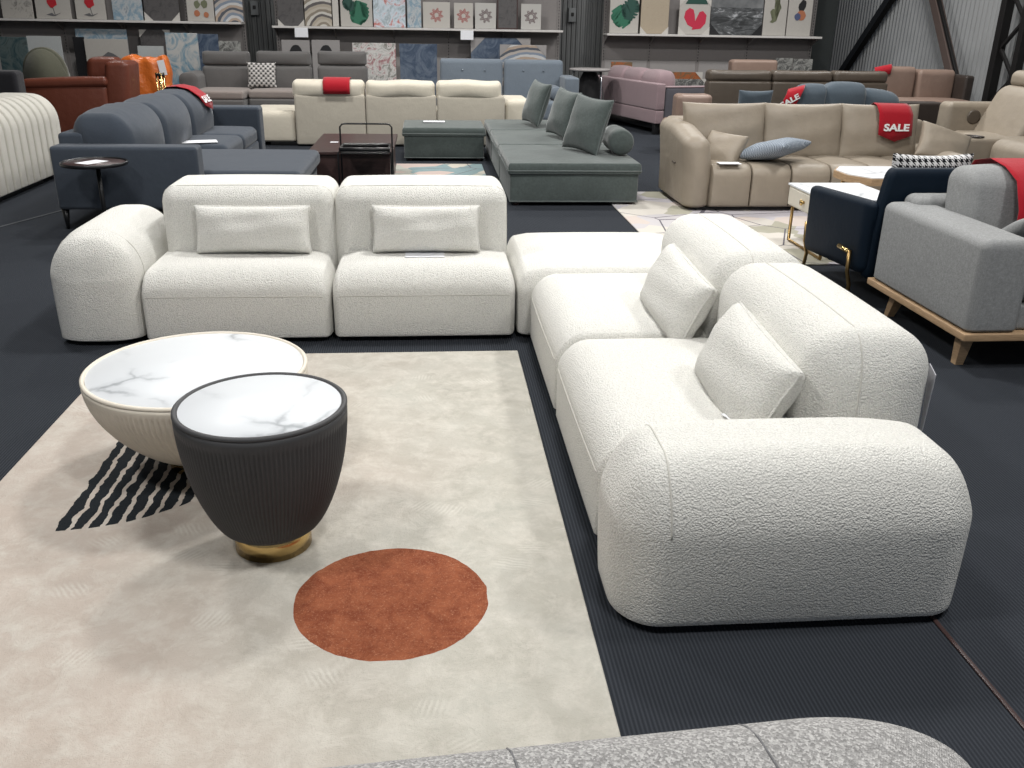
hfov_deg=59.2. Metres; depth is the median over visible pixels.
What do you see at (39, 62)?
armchair
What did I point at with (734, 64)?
leather armchair
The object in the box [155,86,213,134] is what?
cushion
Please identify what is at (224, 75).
recliner sofa
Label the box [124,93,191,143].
cushion
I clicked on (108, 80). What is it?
sofa
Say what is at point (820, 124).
cushion
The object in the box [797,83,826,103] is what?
cushion
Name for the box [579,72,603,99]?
table base
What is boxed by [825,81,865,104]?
cushion
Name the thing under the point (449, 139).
ottoman
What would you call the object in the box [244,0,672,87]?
wall
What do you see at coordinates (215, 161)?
seat cushion
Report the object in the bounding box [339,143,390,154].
tray
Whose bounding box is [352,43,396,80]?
wall picture
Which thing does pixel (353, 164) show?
coffee table
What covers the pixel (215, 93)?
seat cushion
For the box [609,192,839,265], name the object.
area rug
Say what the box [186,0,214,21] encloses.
wall picture
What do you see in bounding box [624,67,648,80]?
cushion
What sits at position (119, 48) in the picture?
wall picture
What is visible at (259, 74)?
patterned pillow
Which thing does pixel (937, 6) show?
brace
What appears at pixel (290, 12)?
wall picture
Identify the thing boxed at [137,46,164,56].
wall picture
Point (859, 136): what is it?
cushion
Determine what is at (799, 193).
side table
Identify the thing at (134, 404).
table base
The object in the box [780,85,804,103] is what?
banner
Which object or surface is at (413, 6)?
wall picture
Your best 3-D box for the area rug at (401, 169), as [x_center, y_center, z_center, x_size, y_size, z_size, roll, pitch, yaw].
[-0.789,-2.298,9.882,1.000,0.012,1.500,-1,22,-5]
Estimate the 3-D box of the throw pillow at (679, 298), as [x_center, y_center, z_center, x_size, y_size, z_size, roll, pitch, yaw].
[0.713,-0.392,3.927,0.224,0.330,0.591,-2,22,-6]
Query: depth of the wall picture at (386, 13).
15.36 m
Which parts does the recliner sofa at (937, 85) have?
backrest, backrest, seat, panel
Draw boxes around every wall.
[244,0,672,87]
[810,0,838,70]
[829,0,1023,100]
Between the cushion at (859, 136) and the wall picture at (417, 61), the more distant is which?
the wall picture at (417, 61)
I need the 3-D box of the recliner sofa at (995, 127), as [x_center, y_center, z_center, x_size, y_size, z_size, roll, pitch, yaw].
[5.357,-2.614,9.401,1.708,1.160,2.581,-1,22,-5]
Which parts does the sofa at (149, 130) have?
leg, frame, armrest, armrest, frame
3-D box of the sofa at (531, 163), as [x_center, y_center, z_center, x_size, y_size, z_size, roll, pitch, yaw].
[0.413,-2.554,10.036,1.242,0.410,3.841,-1,22,-5]
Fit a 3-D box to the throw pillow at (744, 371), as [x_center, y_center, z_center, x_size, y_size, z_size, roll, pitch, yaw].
[0.789,-0.039,3.059,0.233,0.339,0.585,0,22,-3]
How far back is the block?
11.25 m
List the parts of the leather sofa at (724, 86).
panel, panel, panel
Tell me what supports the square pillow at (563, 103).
on the sofa at (531, 163)
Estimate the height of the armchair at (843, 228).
0.841 m
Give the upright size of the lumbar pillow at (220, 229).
0.251 m
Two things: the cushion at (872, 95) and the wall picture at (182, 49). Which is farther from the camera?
the wall picture at (182, 49)
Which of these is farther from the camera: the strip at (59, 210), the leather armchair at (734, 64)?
the leather armchair at (734, 64)
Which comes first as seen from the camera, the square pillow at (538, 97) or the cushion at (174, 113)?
the cushion at (174, 113)
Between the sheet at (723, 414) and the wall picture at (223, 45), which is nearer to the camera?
the sheet at (723, 414)
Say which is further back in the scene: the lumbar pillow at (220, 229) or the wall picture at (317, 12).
the wall picture at (317, 12)
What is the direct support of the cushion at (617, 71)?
on the sofa at (642, 96)
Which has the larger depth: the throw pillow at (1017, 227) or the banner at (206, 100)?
the banner at (206, 100)
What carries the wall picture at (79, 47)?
on the shelving at (9, 27)
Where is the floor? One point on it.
(905, 672)
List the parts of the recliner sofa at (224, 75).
armrest, backrest, seat, seat, backrest, backrest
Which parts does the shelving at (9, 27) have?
panel, shelf, panel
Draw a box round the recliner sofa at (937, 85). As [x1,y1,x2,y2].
[886,66,973,102]
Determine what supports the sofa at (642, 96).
on the floor
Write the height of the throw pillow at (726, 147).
0.335 m
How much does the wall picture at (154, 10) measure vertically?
0.723 m
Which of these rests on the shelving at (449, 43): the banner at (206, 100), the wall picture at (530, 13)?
the wall picture at (530, 13)
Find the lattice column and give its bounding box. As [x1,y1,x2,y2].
[981,0,1023,100]
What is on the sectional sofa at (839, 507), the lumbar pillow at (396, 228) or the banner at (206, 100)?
the lumbar pillow at (396, 228)
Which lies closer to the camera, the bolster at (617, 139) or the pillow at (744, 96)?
the bolster at (617, 139)
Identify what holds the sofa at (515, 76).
on the floor
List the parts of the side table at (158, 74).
leg, leg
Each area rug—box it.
[0,351,620,767]
[395,164,485,175]
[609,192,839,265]
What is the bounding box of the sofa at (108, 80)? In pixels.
[24,56,139,131]
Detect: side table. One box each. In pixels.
[59,157,127,212]
[155,72,165,90]
[787,183,879,259]
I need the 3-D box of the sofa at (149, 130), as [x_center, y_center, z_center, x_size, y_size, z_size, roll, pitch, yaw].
[-2.780,-2.289,8.599,1.980,0.894,3.520,-1,22,-5]
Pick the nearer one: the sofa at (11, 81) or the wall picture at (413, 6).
the sofa at (11, 81)
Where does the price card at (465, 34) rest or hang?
attached to the shelving at (449, 43)
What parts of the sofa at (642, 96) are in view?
panel, rail, leg, armrest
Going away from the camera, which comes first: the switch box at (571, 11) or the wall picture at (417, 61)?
the wall picture at (417, 61)
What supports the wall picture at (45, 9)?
on the shelving at (9, 27)
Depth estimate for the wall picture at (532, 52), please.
15.56 m
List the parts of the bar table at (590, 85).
leg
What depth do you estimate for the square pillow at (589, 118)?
8.63 m
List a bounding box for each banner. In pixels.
[164,84,212,108]
[322,77,350,93]
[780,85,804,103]
[871,103,912,141]
[874,64,891,73]
[971,158,1023,219]
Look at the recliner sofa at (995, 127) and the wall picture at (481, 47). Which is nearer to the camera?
the recliner sofa at (995, 127)
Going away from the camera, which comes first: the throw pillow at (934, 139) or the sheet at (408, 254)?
the sheet at (408, 254)
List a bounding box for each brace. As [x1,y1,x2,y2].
[838,0,894,70]
[929,0,958,73]
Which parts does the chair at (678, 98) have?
backrest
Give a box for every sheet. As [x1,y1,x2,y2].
[76,160,106,164]
[181,140,217,143]
[405,252,443,256]
[717,162,740,163]
[721,413,786,418]
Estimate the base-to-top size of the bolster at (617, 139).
0.244 m
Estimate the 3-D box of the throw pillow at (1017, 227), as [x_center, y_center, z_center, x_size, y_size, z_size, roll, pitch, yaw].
[2.700,-0.755,4.644,0.457,0.265,0.358,-5,23,-14]
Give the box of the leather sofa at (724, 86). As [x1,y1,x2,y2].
[704,69,887,103]
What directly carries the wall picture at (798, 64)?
on the shelving at (688, 52)
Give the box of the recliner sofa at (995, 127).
[936,70,1023,162]
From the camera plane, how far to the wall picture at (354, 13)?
15.31 m
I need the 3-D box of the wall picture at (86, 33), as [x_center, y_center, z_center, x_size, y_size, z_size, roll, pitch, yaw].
[-6.904,-5.423,15.302,0.832,1.130,0.064,-1,22,-5]
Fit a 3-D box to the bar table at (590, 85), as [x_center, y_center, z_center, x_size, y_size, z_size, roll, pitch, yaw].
[1.237,-4.639,14.590,0.670,0.888,0.660,-1,22,-5]
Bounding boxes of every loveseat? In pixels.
[797,81,898,104]
[867,163,1023,364]
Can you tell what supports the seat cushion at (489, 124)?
on the sofa at (531, 163)
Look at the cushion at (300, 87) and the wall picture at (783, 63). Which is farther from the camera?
the wall picture at (783, 63)
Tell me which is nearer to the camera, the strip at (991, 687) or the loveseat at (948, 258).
the strip at (991, 687)
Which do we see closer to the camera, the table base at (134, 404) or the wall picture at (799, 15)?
the table base at (134, 404)
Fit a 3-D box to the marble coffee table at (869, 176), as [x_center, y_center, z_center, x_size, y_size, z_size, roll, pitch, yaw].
[3.231,-1.568,7.638,1.000,0.452,0.660,-1,22,-5]
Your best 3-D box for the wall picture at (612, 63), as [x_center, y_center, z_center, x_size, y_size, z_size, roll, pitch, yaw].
[1.917,-5.296,15.903,0.374,0.730,0.052,-1,22,-5]
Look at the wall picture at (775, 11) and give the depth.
15.93 m
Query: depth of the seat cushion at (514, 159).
8.30 m
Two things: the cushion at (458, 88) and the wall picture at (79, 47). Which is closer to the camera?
the cushion at (458, 88)
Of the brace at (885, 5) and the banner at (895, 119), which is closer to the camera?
the banner at (895, 119)
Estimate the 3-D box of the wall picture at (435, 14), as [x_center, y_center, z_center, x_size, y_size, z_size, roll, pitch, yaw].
[-1.295,-6.327,15.456,0.462,0.416,0.050,-1,22,-5]
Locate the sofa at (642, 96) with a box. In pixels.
[598,65,704,134]
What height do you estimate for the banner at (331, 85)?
0.197 m
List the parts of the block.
seat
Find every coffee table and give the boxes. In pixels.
[79,331,307,475]
[171,372,347,562]
[309,134,397,184]
[833,166,891,186]
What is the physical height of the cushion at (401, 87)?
0.247 m
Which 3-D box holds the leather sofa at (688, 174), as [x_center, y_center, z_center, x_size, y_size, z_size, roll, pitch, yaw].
[2.828,-2.132,8.659,2.729,0.740,1.202,-1,22,-5]
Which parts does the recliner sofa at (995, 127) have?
armrest, seat, backrest, seat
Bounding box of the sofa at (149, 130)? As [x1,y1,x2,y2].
[49,86,319,228]
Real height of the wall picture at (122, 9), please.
0.765 m
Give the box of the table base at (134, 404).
[80,365,307,465]
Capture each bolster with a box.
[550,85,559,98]
[602,125,633,154]
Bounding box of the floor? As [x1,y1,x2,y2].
[0,119,1023,767]
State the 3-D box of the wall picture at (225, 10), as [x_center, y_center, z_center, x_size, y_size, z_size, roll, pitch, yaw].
[-4.754,-6.458,15.081,0.459,0.738,0.066,-1,22,-5]
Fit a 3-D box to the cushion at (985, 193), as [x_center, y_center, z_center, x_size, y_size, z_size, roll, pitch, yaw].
[2.789,-0.970,4.958,0.760,0.464,0.350,-1,22,-5]
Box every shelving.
[0,0,247,76]
[272,0,562,105]
[601,0,821,78]
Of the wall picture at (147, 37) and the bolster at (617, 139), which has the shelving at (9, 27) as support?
the wall picture at (147, 37)
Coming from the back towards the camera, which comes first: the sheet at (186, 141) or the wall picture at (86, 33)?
the wall picture at (86, 33)
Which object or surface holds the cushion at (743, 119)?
on the leather sofa at (688, 174)
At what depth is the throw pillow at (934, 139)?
8.45 m
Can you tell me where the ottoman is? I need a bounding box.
[402,120,485,160]
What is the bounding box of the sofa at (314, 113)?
[260,79,525,146]
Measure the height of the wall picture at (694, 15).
0.600 m
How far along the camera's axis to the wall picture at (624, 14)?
15.70 m
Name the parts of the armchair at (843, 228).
leg, arm, leg, backrest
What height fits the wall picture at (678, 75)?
0.572 m
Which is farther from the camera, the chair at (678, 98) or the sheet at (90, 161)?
the chair at (678, 98)
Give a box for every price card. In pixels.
[294,28,307,36]
[461,30,472,39]
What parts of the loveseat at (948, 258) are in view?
leg, backrest, armrest, leg, seat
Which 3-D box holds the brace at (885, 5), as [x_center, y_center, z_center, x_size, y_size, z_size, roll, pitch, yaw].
[7.179,-7.207,17.565,0.120,3.722,4.304,-1,22,-5]
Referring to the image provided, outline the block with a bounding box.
[898,97,940,123]
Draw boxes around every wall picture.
[0,0,34,18]
[0,37,28,72]
[26,36,63,59]
[34,0,71,18]
[73,37,87,75]
[74,0,106,19]
[75,29,129,54]
[84,39,128,60]
[111,0,143,19]
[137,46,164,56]
[139,29,169,55]
[143,0,179,20]
[165,33,200,86]
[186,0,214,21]
[197,34,218,70]
[214,0,243,21]
[218,41,240,50]
[277,0,304,25]
[281,40,310,65]
[304,0,331,25]
[311,40,339,78]
[332,0,338,26]
[340,0,372,26]
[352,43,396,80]
[373,0,405,27]
[399,43,436,104]
[407,0,420,27]
[423,2,449,27]
[454,3,472,28]
[471,37,530,58]
[475,3,495,28]
[497,0,517,28]
[500,44,546,61]
[521,4,540,29]
[609,0,639,33]
[611,62,631,66]
[640,0,669,33]
[672,72,702,78]
[675,79,705,85]
[678,0,711,34]
[709,0,763,35]
[761,0,787,35]
[775,58,792,70]
[785,0,812,35]
[792,59,812,70]
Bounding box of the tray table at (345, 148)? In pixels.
[337,123,393,186]
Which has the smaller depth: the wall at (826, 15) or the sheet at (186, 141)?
the sheet at (186, 141)
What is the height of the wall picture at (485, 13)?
0.415 m
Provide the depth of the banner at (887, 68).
13.19 m
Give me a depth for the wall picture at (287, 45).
15.30 m
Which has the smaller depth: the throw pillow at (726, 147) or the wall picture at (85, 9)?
the throw pillow at (726, 147)
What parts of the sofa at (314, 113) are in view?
chaise seat, panel, panel, panel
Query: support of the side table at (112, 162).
on the floor
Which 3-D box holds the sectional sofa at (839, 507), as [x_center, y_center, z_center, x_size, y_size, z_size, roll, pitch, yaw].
[-0.511,-0.276,3.922,3.553,0.758,3.525,-1,22,-5]
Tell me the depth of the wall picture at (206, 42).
15.18 m
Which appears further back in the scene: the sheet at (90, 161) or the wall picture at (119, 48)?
the wall picture at (119, 48)
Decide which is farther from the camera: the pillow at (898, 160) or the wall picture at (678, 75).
the wall picture at (678, 75)
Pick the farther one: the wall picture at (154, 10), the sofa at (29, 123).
the wall picture at (154, 10)
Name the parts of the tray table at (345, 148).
leg frame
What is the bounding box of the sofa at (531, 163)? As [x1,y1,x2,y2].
[484,119,641,204]
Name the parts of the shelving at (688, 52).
panel, shelf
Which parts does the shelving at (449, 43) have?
shelf, panel, panel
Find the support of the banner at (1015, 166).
on the loveseat at (948, 258)
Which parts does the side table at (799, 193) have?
drawer, leg frame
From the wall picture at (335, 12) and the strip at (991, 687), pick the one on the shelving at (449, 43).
the wall picture at (335, 12)
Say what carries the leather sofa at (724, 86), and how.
on the floor
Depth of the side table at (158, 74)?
11.34 m
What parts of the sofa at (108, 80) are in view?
armrest, backrest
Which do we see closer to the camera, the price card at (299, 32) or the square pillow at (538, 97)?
the square pillow at (538, 97)
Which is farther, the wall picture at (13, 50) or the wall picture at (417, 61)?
the wall picture at (417, 61)
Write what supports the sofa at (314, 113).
on the floor
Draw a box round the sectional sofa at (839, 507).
[50,174,971,626]
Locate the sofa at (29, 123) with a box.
[0,93,60,200]
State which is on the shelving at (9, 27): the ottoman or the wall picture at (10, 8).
the wall picture at (10, 8)
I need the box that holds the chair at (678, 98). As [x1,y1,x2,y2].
[662,93,711,119]
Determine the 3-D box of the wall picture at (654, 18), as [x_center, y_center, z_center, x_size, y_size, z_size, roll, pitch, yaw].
[2.497,-6.510,15.730,0.505,0.747,0.074,-1,22,-5]
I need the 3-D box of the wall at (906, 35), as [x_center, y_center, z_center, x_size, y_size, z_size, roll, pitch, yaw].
[8.137,-5.300,9.437,0.110,6.200,26.000,-1,22,-5]
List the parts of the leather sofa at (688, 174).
armrest, backrest, armrest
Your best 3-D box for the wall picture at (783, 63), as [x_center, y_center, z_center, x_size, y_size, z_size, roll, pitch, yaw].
[4.856,-5.431,16.230,0.313,0.830,0.055,-1,22,-5]
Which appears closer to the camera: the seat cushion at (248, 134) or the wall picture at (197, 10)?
the seat cushion at (248, 134)
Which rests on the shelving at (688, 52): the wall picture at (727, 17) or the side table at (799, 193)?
the wall picture at (727, 17)
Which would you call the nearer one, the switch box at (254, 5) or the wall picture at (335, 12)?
the wall picture at (335, 12)
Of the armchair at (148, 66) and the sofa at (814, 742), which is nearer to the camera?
the sofa at (814, 742)
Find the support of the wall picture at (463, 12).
on the shelving at (449, 43)
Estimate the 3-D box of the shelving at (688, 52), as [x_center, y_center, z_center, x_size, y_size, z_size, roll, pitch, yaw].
[3.559,-6.134,16.034,3.867,2.584,0.490,-1,22,-5]
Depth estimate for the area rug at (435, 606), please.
2.61 m
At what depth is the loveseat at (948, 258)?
4.68 m
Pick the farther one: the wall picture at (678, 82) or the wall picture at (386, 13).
the wall picture at (678, 82)
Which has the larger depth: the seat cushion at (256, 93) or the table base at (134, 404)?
the seat cushion at (256, 93)
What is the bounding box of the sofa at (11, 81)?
[0,70,25,92]
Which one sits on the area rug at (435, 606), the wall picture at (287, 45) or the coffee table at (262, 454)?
the coffee table at (262, 454)
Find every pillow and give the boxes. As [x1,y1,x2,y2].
[194,205,311,253]
[247,62,276,87]
[371,205,480,252]
[522,79,551,126]
[546,87,581,137]
[562,93,613,155]
[640,243,716,338]
[695,301,804,418]
[707,130,748,161]
[738,90,772,103]
[740,137,811,159]
[891,153,973,167]
[914,121,971,155]
[1002,219,1023,237]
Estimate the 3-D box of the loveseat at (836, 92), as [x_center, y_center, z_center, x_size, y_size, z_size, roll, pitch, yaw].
[3.539,-3.103,10.737,1.744,1.002,1.060,-1,22,-5]
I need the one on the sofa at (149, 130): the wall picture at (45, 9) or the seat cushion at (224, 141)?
the seat cushion at (224, 141)
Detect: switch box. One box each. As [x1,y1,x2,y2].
[250,1,259,14]
[568,8,575,21]
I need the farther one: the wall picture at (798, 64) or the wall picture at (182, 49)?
the wall picture at (798, 64)
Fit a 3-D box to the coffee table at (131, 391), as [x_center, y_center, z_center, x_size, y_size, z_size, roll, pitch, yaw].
[-1.160,0.112,3.383,0.794,0.387,0.794,-17,28,-38]
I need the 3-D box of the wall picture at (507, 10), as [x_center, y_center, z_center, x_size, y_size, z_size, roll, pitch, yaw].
[-0.077,-6.518,15.491,0.362,0.782,0.084,-1,22,-5]
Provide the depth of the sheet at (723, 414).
2.95 m
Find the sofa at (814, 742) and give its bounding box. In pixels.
[327,717,970,767]
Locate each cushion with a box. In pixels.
[73,102,164,143]
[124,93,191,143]
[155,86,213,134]
[183,135,242,148]
[200,87,252,99]
[201,126,256,148]
[202,149,319,174]
[249,88,293,98]
[292,79,364,95]
[366,79,434,96]
[402,120,485,136]
[436,79,500,97]
[484,119,546,136]
[490,130,603,150]
[498,145,641,174]
[608,65,631,77]
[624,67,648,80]
[642,69,674,85]
[683,102,764,148]
[763,103,843,156]
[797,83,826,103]
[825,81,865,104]
[839,103,918,156]
[865,88,898,104]
[945,163,1018,228]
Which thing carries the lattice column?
on the floor
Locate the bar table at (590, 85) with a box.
[569,67,610,99]
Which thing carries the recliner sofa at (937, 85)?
on the floor
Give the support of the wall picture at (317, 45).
on the shelving at (449, 43)
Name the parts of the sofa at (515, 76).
backrest, backrest, seat, armrest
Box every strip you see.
[0,210,61,227]
[929,615,1023,728]
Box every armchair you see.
[23,47,69,78]
[121,54,172,94]
[728,59,777,70]
[802,167,954,290]
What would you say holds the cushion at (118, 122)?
on the sofa at (149, 130)
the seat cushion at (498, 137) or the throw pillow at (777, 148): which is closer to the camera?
the throw pillow at (777, 148)
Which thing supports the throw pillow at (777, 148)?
on the leather sofa at (688, 174)
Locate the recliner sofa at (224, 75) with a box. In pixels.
[179,51,367,104]
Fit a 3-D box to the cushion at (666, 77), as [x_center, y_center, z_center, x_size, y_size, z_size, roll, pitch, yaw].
[2.256,-4.609,13.936,0.358,0.489,0.630,-7,23,-19]
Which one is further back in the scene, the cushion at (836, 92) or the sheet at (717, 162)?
the cushion at (836, 92)
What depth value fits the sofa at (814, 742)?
1.08 m
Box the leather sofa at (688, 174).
[659,116,961,209]
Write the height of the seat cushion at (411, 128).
0.140 m
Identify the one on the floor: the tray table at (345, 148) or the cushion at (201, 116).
the tray table at (345, 148)
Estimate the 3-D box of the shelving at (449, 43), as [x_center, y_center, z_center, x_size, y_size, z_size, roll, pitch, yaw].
[-1.596,-6.045,15.591,4.942,2.584,0.490,-1,22,-5]
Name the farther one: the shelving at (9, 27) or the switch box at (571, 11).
the switch box at (571, 11)
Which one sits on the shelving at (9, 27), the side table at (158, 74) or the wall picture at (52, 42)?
the wall picture at (52, 42)
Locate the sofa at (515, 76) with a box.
[440,58,578,119]

